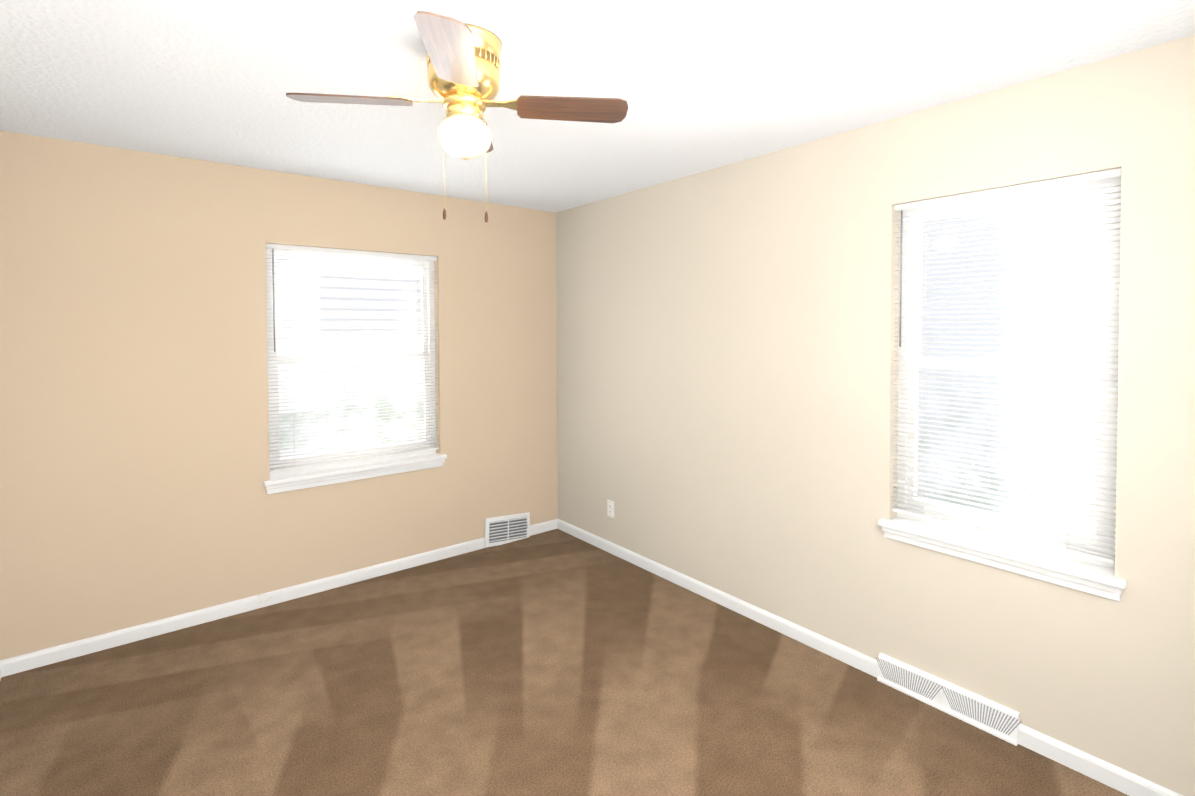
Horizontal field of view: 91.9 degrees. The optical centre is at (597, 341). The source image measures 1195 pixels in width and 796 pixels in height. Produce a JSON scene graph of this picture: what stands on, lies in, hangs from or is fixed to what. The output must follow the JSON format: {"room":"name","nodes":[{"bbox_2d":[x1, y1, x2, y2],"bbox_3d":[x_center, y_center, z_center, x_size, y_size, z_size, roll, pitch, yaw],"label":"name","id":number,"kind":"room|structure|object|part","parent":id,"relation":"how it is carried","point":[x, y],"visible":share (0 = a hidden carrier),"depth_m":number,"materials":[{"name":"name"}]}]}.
{"room":"empty bedroom","nodes":[
{"label":"empty bedroom","id":0,"kind":"room"},
{"bbox_2d":[0,130,557,659],"bbox_3d":[-1.553,0.253,3.578,3.370,2.640,0.160,-1,2,-39],"label":"wall","id":1,"kind":"structure","parent":0,"point":[134,442],"depth_m":3.03,"materials":[{"name":"paint"}]},
{"bbox_2d":[0,519,557,676],"bbox_3d":[-1.494,1.438,3.538,3.050,0.072,0.014,-1,2,-39],"label":"baseboard","id":2,"kind":"structure","parent":1,"relation":"attached to","point":[37,659],"depth_m":3.12,"materials":[{"name":"white wood"}]},
{"bbox_2d":[266,248,435,476],"bbox_3d":[-1.523,0.101,3.641,1.012,1.330,0.075,-1,2,-39],"label":"window","id":3,"kind":"structure","parent":1,"relation":"in","point":[428,317],"depth_m":3.61,"materials":[{"name":"white plastic"}]},
{"bbox_2d":[266,243,438,472],"bbox_3d":[-1.466,0.086,3.571,1.008,1.295,0.041,-1,2,-39],"label":"window blind","id":4,"kind":"object","parent":3,"relation":"attached to","point":[331,250],"visible":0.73,"depth_m":3.53,"materials":[{"name":"white plastic"}]},
{"bbox_2d":[263,453,446,493],"bbox_3d":[-1.462,0.806,3.586,1.076,0.078,0.118,-1,2,-39],"label":"window sill","id":5,"kind":"structure","parent":1,"relation":"attached to","point":[296,481],"depth_m":3.51,"materials":[{"name":"white wood"}]},
{"bbox_2d":[484,512,529,547],"bbox_3d":[-0.649,1.362,4.194,0.365,0.200,0.034,5,-7,-39],"label":"air vent","id":6,"kind":"object","parent":1,"relation":"in","point":[500,530],"visible":0.83,"depth_m":4.18,"materials":[{"name":"white metal"}]},
{"bbox_2d":[0,529,1128,795],"bbox_3d":[-0.239,1.565,1.978,3.370,0.120,4.340,-1,2,-39],"label":"floor","id":7,"kind":"structure","parent":0,"point":[554,663],"depth_m":2.37,"materials":[{"name":"carpet"}]},
{"bbox_2d":[0,0,1194,212],"bbox_3d":[-0.251,-0.995,1.919,3.370,0.120,4.340,-1,2,-39],"label":"ceiling","id":8,"kind":"structure","parent":0,"point":[698,86],"depth_m":2.02,"materials":[{"name":"white paint"}]},
{"bbox_2d":[286,11,627,222],"bbox_3d":[-0.415,-0.654,1.806,0.790,0.555,0.790,1,2,38],"label":"ceiling fan","id":9,"kind":"object","parent":8,"relation":"attached to","point":[463,68],"visible":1,"depth_m":1.75,"materials":[{"name":"brown wood"}]},
{"label":"blade","id":10,"kind":"part","parent":9,"relation":"part of","materials":[{"name":"brown wood"}]},
{"label":"blade","id":11,"kind":"part","parent":9,"relation":"part of","materials":[{"name":"wood"}]},
{"bbox_3d":[-0.415,-0.641,1.806,0.166,0.132,0.166,-1,2,-39],"label":"globe","id":12,"kind":"part","parent":9,"relation":"part of","materials":[{"name":"white glass"}]},
{"label":"blade","id":13,"kind":"part","parent":9,"relation":"part of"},
{"label":"blade","id":14,"kind":"part","parent":9,"relation":"part of","materials":[{"name":"brown wood"}]},
{"bbox_2d":[556,35,1194,795],"bbox_3d":[1.057,0.257,2.890,0.160,2.640,4.180,-1,2,-39],"label":"wall","id":15,"kind":"structure","parent":0,"point":[728,335],"depth_m":2.59,"materials":[{"name":"paint"}]},
{"bbox_2d":[607,499,613,517],"bbox_3d":[0.089,1.151,3.987,0.008,0.115,0.070,-1,2,-39],"label":"duplex electrical outlet","id":16,"kind":"object","parent":15,"relation":"attached to","point":[610,508],"visible":1,"depth_m":3.98,"materials":[{"name":"white plastic"}]},
{"bbox_2d":[557,519,877,677],"bbox_3d":[0.466,1.429,3.522,0.014,0.072,2.492,-1,2,-39],"label":"baseboard","id":17,"kind":"structure","parent":15,"relation":"attached to","point":[845,654],"depth_m":3.14,"materials":[{"name":"white wood"}]},
{"bbox_2d":[876,653,1021,745],"bbox_3d":[1.398,1.433,2.343,0.036,0.112,0.542,-1,2,-39],"label":"air vent","id":18,"kind":"object","parent":15,"relation":"in","point":[998,720],"visible":0.96,"depth_m":2.31,"materials":[{"name":"white metal"}]},
{"bbox_2d":[878,516,1126,600],"bbox_3d":[1.517,0.818,2.239,0.118,0.078,0.804,-1,2,-39],"label":"window sill","id":19,"kind":"structure","parent":15,"relation":"attached to","point":[1094,579],"depth_m":2.16,"materials":[{"name":"white wood"}]},
{"bbox_2d":[897,177,1120,568],"bbox_3d":[1.585,0.096,2.279,0.075,1.363,0.740,-1,2,-39],"label":"window","id":20,"kind":"structure","parent":15,"relation":"in","point":[1043,192],"depth_m":2.21,"materials":[{"name":"white plastic"}]},
{"bbox_2d":[892,168,1120,563],"bbox_3d":[1.515,0.081,2.223,0.041,1.328,0.736,-1,2,-39],"label":"window blind","id":21,"kind":"object","parent":20,"relation":"attached to","point":[1087,177],"visible":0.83,"depth_m":2.17,"materials":[{"name":"white plastic"}]},
{"bbox_2d":[1018,724,1182,795],"bbox_3d":[1.885,1.464,1.754,0.014,0.072,1.015,-1,2,-39],"label":"baseboard","id":22,"kind":"structure","parent":15,"relation":"attached to","point":[1103,771],"depth_m":1.99,"materials":[{"name":"white wood"}]},
{"label":"outside","id":23,"kind":"structure","parent":0,"visible":0},
{"bbox_2d":[275,258,423,458],"bbox_3d":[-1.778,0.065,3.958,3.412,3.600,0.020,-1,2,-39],"label":"window pane","id":24,"kind":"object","parent":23,"point":[405,300],"depth_m":3.99,"materials":[{"name":"glass"}]},
{"bbox_2d":[917,197,1102,535],"bbox_3d":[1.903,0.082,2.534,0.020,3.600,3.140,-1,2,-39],"label":"window pane","id":25,"kind":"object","parent":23,"point":[1030,300],"depth_m":2.58,"materials":[{"name":"glass"}]}
]}

